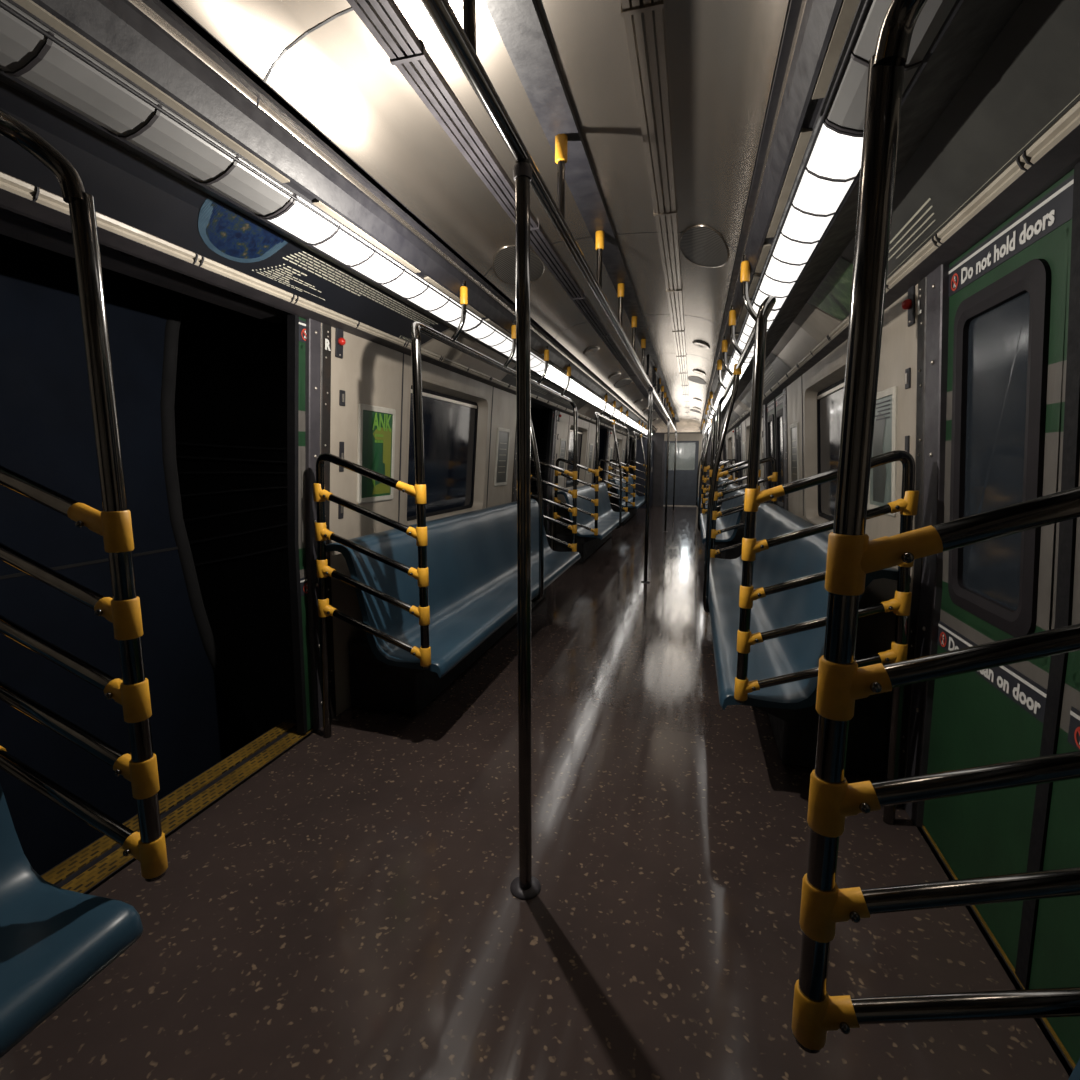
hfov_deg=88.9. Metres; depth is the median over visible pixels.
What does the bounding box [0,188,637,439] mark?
trim
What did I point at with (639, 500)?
bench
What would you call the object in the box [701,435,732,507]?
guard
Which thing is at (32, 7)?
trim
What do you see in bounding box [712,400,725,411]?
ceiling light
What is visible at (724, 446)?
door
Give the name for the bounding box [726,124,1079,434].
trim
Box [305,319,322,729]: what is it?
trim
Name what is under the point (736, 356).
ceiling light
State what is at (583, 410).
panel
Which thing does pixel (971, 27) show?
advertisement panel
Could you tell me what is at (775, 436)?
door
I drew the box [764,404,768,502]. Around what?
trim
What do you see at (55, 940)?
bench
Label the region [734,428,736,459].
trim
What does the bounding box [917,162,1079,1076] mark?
door
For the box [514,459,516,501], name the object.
trim
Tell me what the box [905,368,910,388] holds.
lock plate
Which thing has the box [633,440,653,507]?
door
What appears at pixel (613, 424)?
pole
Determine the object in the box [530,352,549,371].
ceiling light
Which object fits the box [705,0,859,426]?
trim
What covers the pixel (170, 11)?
trim
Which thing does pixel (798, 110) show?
trim
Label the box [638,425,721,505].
wall
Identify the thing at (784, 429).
trim
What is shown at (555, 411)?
trim
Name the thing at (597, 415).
handrail
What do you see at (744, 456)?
framed poster
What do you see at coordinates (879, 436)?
picture
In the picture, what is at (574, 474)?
guard
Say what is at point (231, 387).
wall
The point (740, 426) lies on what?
trim
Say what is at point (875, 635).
wall
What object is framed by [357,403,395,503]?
framed poster
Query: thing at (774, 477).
guard
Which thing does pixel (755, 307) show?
ceiling light
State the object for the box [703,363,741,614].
pole
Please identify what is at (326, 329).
trim
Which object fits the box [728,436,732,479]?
window
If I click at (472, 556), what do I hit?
bench
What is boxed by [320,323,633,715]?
wall
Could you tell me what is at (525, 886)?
pole
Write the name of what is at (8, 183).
trim
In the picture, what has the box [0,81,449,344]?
advertisement panel
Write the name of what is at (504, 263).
ceiling vent
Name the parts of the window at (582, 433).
pane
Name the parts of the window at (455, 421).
pane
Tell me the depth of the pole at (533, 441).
3.69 m
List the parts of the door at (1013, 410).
sill, pane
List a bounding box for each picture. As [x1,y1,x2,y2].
[206,200,285,258]
[372,450,384,485]
[808,258,852,319]
[873,412,885,502]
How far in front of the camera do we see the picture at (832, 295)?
2.31 m
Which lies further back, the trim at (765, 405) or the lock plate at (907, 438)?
the trim at (765, 405)
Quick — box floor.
[0,505,1071,1079]
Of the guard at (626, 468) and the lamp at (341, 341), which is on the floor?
the guard at (626, 468)
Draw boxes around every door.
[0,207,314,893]
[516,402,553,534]
[599,427,607,481]
[628,438,631,472]
[633,440,653,507]
[663,441,698,505]
[723,442,725,490]
[736,424,741,485]
[767,392,784,508]
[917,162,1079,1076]
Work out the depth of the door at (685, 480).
15.35 m
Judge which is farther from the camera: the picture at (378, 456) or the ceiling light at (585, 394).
the ceiling light at (585, 394)
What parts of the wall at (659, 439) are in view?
door post, header panel, door post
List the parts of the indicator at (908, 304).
plate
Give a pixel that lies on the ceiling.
(319, 56)
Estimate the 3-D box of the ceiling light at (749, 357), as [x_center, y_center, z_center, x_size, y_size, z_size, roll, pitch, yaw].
[1.375,-1.247,3.576,0.033,0.081,0.604,2,8,15]
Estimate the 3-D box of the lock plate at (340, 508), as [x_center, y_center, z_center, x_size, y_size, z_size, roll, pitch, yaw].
[-0.956,-0.147,2.644,0.014,0.090,0.036,2,8,15]
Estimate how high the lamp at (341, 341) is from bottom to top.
0.034 m
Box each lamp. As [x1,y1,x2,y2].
[338,338,345,345]
[901,299,911,309]
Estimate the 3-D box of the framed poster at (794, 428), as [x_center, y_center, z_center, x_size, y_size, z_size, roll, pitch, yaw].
[1.933,-0.633,4.176,0.046,0.495,0.320,2,8,15]
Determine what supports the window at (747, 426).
in the wall at (875, 635)
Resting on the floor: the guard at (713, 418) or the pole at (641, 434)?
the guard at (713, 418)
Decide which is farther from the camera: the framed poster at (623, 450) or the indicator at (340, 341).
the framed poster at (623, 450)
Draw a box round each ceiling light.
[0,0,296,217]
[263,195,482,330]
[464,320,515,359]
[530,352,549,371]
[537,365,583,393]
[573,388,604,406]
[599,404,619,415]
[614,412,629,421]
[626,419,637,426]
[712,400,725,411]
[716,386,731,402]
[723,372,730,386]
[729,358,737,371]
[732,349,739,360]
[737,313,754,350]
[739,362,749,379]
[744,345,753,362]
[752,120,862,309]
[752,303,758,312]
[767,309,779,330]
[821,0,955,133]
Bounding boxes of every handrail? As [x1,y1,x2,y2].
[0,110,85,202]
[411,281,576,411]
[421,0,676,431]
[594,393,628,433]
[633,419,647,440]
[701,419,705,441]
[705,390,716,432]
[717,254,775,407]
[872,0,926,67]
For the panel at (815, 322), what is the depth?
2.76 m
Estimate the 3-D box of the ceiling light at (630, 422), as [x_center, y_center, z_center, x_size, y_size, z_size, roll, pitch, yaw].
[1.727,-2.231,10.427,0.122,0.080,1.430,2,8,15]
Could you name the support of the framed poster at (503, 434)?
attached to the wall at (368, 372)
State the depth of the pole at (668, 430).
9.67 m
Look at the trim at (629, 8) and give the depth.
1.66 m
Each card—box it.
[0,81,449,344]
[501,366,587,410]
[594,412,625,429]
[629,428,642,437]
[721,410,739,427]
[738,353,790,407]
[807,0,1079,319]
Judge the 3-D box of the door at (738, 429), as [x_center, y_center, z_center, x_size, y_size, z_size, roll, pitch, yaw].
[3.477,-1.027,9.364,0.315,1.930,1.400,2,8,15]
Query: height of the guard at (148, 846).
1.715 m
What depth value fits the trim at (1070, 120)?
1.32 m
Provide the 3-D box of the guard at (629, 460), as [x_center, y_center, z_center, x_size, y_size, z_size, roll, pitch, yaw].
[2.362,-1.534,13.438,0.548,1.715,0.054,2,8,15]
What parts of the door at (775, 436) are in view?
pane, pane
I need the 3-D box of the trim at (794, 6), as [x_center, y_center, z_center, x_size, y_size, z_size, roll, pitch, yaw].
[2.187,-1.682,6.118,0.585,0.230,18.500,2,8,15]
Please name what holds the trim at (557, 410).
attached to the wall at (368, 372)
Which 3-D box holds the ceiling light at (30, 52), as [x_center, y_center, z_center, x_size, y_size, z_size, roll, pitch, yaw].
[-0.930,-0.859,0.874,0.122,0.080,1.430,2,8,15]
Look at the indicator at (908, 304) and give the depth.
1.89 m
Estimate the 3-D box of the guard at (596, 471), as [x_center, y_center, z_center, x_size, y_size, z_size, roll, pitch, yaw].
[0.411,-0.526,6.423,0.548,1.715,0.054,2,8,15]
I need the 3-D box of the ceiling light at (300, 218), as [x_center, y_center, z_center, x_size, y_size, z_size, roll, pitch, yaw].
[-0.551,-1.055,2.239,0.122,0.080,1.430,2,8,15]
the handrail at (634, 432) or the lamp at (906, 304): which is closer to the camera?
the lamp at (906, 304)
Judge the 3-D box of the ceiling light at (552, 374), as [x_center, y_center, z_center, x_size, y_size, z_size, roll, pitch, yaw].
[0.209,-1.447,4.968,0.122,0.080,1.430,2,8,15]
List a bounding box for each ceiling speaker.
[583,346,599,354]
[608,373,620,378]
[693,340,709,348]
[693,369,705,374]
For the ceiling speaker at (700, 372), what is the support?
attached to the ceiling
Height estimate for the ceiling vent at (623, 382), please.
0.083 m
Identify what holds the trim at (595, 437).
attached to the wall at (368, 372)
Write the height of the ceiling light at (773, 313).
0.081 m
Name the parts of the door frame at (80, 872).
screw plate, sill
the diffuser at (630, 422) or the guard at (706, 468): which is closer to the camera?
the guard at (706, 468)
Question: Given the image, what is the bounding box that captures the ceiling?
[128,0,806,429]
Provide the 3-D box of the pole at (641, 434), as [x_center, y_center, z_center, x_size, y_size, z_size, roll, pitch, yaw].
[2.223,-1.506,11.881,0.164,1.534,0.046,2,8,15]
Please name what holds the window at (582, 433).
in the wall at (368, 372)
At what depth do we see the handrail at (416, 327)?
2.75 m
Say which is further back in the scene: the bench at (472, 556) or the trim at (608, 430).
the trim at (608, 430)
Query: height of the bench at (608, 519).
0.895 m
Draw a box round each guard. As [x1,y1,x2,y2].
[0,191,167,881]
[313,340,430,737]
[531,410,577,551]
[553,419,598,550]
[598,434,628,511]
[608,436,635,506]
[628,460,646,494]
[700,442,723,497]
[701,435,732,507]
[702,433,737,513]
[709,417,760,532]
[710,408,777,557]
[734,317,918,824]
[792,54,1079,1053]
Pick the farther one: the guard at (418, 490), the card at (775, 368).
the card at (775, 368)
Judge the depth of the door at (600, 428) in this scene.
10.49 m
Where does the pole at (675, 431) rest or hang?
on the floor
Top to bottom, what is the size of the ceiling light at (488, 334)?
0.081 m
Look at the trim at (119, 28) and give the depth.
1.31 m
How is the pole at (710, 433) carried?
attached to the bench at (732, 537)
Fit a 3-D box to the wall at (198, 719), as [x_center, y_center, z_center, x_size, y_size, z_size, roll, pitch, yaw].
[-2.214,0.013,1.355,0.380,3.712,3.808,2,8,15]
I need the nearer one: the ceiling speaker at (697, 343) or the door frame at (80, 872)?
the door frame at (80, 872)
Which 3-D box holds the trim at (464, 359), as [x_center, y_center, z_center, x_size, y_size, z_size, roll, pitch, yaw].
[0.357,-1.665,6.630,0.218,0.150,18.500,2,8,15]
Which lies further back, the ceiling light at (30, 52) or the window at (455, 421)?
the window at (455, 421)
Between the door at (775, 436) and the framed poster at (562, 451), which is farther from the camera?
the framed poster at (562, 451)
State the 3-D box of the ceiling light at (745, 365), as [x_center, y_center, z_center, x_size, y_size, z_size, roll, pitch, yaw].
[1.569,-1.346,4.269,0.034,0.081,0.845,2,8,15]
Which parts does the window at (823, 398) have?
pane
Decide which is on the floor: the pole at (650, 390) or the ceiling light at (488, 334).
the pole at (650, 390)
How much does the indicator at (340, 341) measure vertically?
0.143 m
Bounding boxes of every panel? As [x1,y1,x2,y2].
[421,329,474,360]
[578,404,592,414]
[735,400,748,410]
[793,304,841,342]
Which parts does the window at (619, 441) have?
pane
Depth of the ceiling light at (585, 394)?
6.23 m
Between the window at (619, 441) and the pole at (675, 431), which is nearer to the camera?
the window at (619, 441)
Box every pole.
[510,157,540,899]
[531,419,543,602]
[612,420,621,528]
[640,434,645,505]
[641,387,652,582]
[663,419,669,531]
[672,431,676,510]
[696,443,703,506]
[698,418,711,531]
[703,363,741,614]
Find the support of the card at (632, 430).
attached to the wall at (368, 372)
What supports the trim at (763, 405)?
attached to the wall at (875, 635)
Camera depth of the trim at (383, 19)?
1.62 m
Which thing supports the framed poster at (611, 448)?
attached to the wall at (368, 372)
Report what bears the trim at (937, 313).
attached to the wall at (875, 635)
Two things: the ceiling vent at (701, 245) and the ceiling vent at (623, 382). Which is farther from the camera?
the ceiling vent at (623, 382)
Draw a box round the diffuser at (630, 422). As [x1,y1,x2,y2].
[627,420,636,425]
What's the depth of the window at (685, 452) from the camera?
18.58 m
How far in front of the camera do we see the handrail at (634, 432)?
11.40 m
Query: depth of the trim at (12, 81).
1.43 m
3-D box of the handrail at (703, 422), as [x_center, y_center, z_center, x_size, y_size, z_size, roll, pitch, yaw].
[3.417,-2.276,11.438,0.098,0.357,3.074,2,8,15]
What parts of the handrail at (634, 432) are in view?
rail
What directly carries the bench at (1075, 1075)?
on the floor
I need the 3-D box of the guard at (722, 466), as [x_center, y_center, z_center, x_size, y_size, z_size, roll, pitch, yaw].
[4.062,-1.467,12.975,0.548,1.715,0.054,2,8,15]
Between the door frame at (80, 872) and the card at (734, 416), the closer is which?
the door frame at (80, 872)
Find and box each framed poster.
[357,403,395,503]
[494,427,509,485]
[558,438,566,477]
[587,443,592,474]
[608,447,612,470]
[621,449,624,469]
[743,442,745,475]
[760,443,761,479]
[790,422,798,481]
[867,386,896,516]
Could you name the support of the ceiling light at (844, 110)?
attached to the trim at (798, 110)
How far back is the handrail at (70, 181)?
0.93 m
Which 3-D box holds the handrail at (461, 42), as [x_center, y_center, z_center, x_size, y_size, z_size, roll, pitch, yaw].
[1.196,-1.689,5.738,0.061,0.278,16.650,2,8,15]
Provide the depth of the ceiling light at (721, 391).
5.96 m
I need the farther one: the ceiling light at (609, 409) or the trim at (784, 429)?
the ceiling light at (609, 409)
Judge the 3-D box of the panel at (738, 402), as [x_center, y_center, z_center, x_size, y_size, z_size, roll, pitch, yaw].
[2.515,-1.680,6.842,0.141,0.119,0.475,2,8,15]
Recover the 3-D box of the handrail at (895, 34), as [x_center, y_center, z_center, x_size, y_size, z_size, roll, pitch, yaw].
[0.001,-0.512,-0.844,0.098,0.357,3.074,2,8,15]
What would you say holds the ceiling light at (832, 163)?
attached to the trim at (798, 110)
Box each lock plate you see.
[338,504,343,518]
[339,390,344,405]
[339,442,343,471]
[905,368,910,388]
[905,436,909,451]
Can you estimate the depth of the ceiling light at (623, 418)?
8.98 m
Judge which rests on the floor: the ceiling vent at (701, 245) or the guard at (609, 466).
the guard at (609, 466)
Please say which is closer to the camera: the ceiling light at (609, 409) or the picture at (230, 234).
the picture at (230, 234)
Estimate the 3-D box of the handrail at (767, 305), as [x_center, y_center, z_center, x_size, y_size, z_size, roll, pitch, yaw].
[1.139,-1.100,3.250,0.098,0.357,3.074,2,8,15]
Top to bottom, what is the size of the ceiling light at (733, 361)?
0.081 m
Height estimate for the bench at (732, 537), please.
0.895 m
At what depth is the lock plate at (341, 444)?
2.60 m
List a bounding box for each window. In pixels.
[405,374,488,525]
[565,423,587,488]
[611,437,621,479]
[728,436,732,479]
[746,424,749,468]
[804,361,845,532]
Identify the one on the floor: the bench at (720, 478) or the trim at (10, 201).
the bench at (720, 478)
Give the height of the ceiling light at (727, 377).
0.081 m
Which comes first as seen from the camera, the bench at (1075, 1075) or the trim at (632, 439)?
the bench at (1075, 1075)
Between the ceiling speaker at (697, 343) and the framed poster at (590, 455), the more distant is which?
the framed poster at (590, 455)
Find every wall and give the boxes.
[0,234,257,874]
[174,294,549,736]
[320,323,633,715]
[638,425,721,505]
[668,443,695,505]
[721,284,922,775]
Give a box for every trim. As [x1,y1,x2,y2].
[0,69,647,435]
[0,80,639,437]
[0,172,638,438]
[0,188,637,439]
[6,0,655,433]
[13,0,651,432]
[141,0,656,429]
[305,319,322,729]
[320,323,335,720]
[347,0,667,424]
[484,0,678,421]
[512,419,516,501]
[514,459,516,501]
[547,410,556,546]
[550,410,557,547]
[592,437,595,482]
[604,430,609,482]
[621,0,690,424]
[629,439,632,472]
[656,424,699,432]
[700,0,801,428]
[701,0,865,432]
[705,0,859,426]
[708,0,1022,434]
[720,99,1079,429]
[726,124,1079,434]
[727,101,1079,430]
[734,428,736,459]
[740,426,742,517]
[741,423,742,519]
[763,405,764,502]
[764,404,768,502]
[783,389,786,509]
[785,387,787,510]
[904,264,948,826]
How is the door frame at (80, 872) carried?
in the wall at (368, 372)
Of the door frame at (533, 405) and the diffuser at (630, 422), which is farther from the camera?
the diffuser at (630, 422)
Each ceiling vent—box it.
[493,245,543,284]
[614,379,631,387]
[679,225,727,267]
[688,376,705,384]
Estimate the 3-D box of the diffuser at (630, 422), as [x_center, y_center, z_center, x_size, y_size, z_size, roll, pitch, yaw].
[1.725,-2.233,10.427,0.118,0.077,1.418,2,8,15]
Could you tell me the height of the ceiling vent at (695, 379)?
0.083 m
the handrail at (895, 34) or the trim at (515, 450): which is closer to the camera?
the handrail at (895, 34)
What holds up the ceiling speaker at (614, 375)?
attached to the ceiling
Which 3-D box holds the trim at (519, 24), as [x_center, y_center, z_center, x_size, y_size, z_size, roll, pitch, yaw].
[1.223,-1.850,5.838,0.100,0.022,17.500,2,8,15]
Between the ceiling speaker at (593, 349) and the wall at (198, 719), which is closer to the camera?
the wall at (198, 719)
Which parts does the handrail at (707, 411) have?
rail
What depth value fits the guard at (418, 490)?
2.31 m
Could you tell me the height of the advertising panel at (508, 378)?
0.119 m
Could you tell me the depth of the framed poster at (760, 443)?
6.22 m
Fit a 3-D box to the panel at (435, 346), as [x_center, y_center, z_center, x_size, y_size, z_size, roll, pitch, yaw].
[-0.539,-1.167,3.270,0.141,0.119,0.475,2,8,15]
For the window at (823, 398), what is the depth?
3.57 m
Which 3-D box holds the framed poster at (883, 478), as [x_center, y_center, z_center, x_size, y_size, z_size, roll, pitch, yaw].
[1.399,-0.357,2.258,0.046,0.495,0.344,2,8,15]
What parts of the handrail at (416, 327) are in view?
rail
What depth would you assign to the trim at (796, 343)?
3.25 m
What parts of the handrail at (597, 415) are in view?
rail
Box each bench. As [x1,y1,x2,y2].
[0,784,142,1057]
[326,499,580,714]
[554,482,629,562]
[610,476,644,524]
[698,477,729,511]
[700,483,744,558]
[704,503,910,776]
[1068,1059,1079,1079]
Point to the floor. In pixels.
(349, 910)
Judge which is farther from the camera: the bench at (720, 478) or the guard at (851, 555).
the bench at (720, 478)
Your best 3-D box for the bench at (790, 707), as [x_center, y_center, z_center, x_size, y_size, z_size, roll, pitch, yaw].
[1.378,0.324,3.389,0.640,0.895,3.020,2,8,15]
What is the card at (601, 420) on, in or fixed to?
attached to the wall at (368, 372)
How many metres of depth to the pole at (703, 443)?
11.58 m
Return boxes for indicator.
[335,328,345,358]
[901,285,914,326]
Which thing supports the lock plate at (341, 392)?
attached to the wall at (368, 372)
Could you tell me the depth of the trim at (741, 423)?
8.59 m
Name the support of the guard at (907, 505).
on the floor

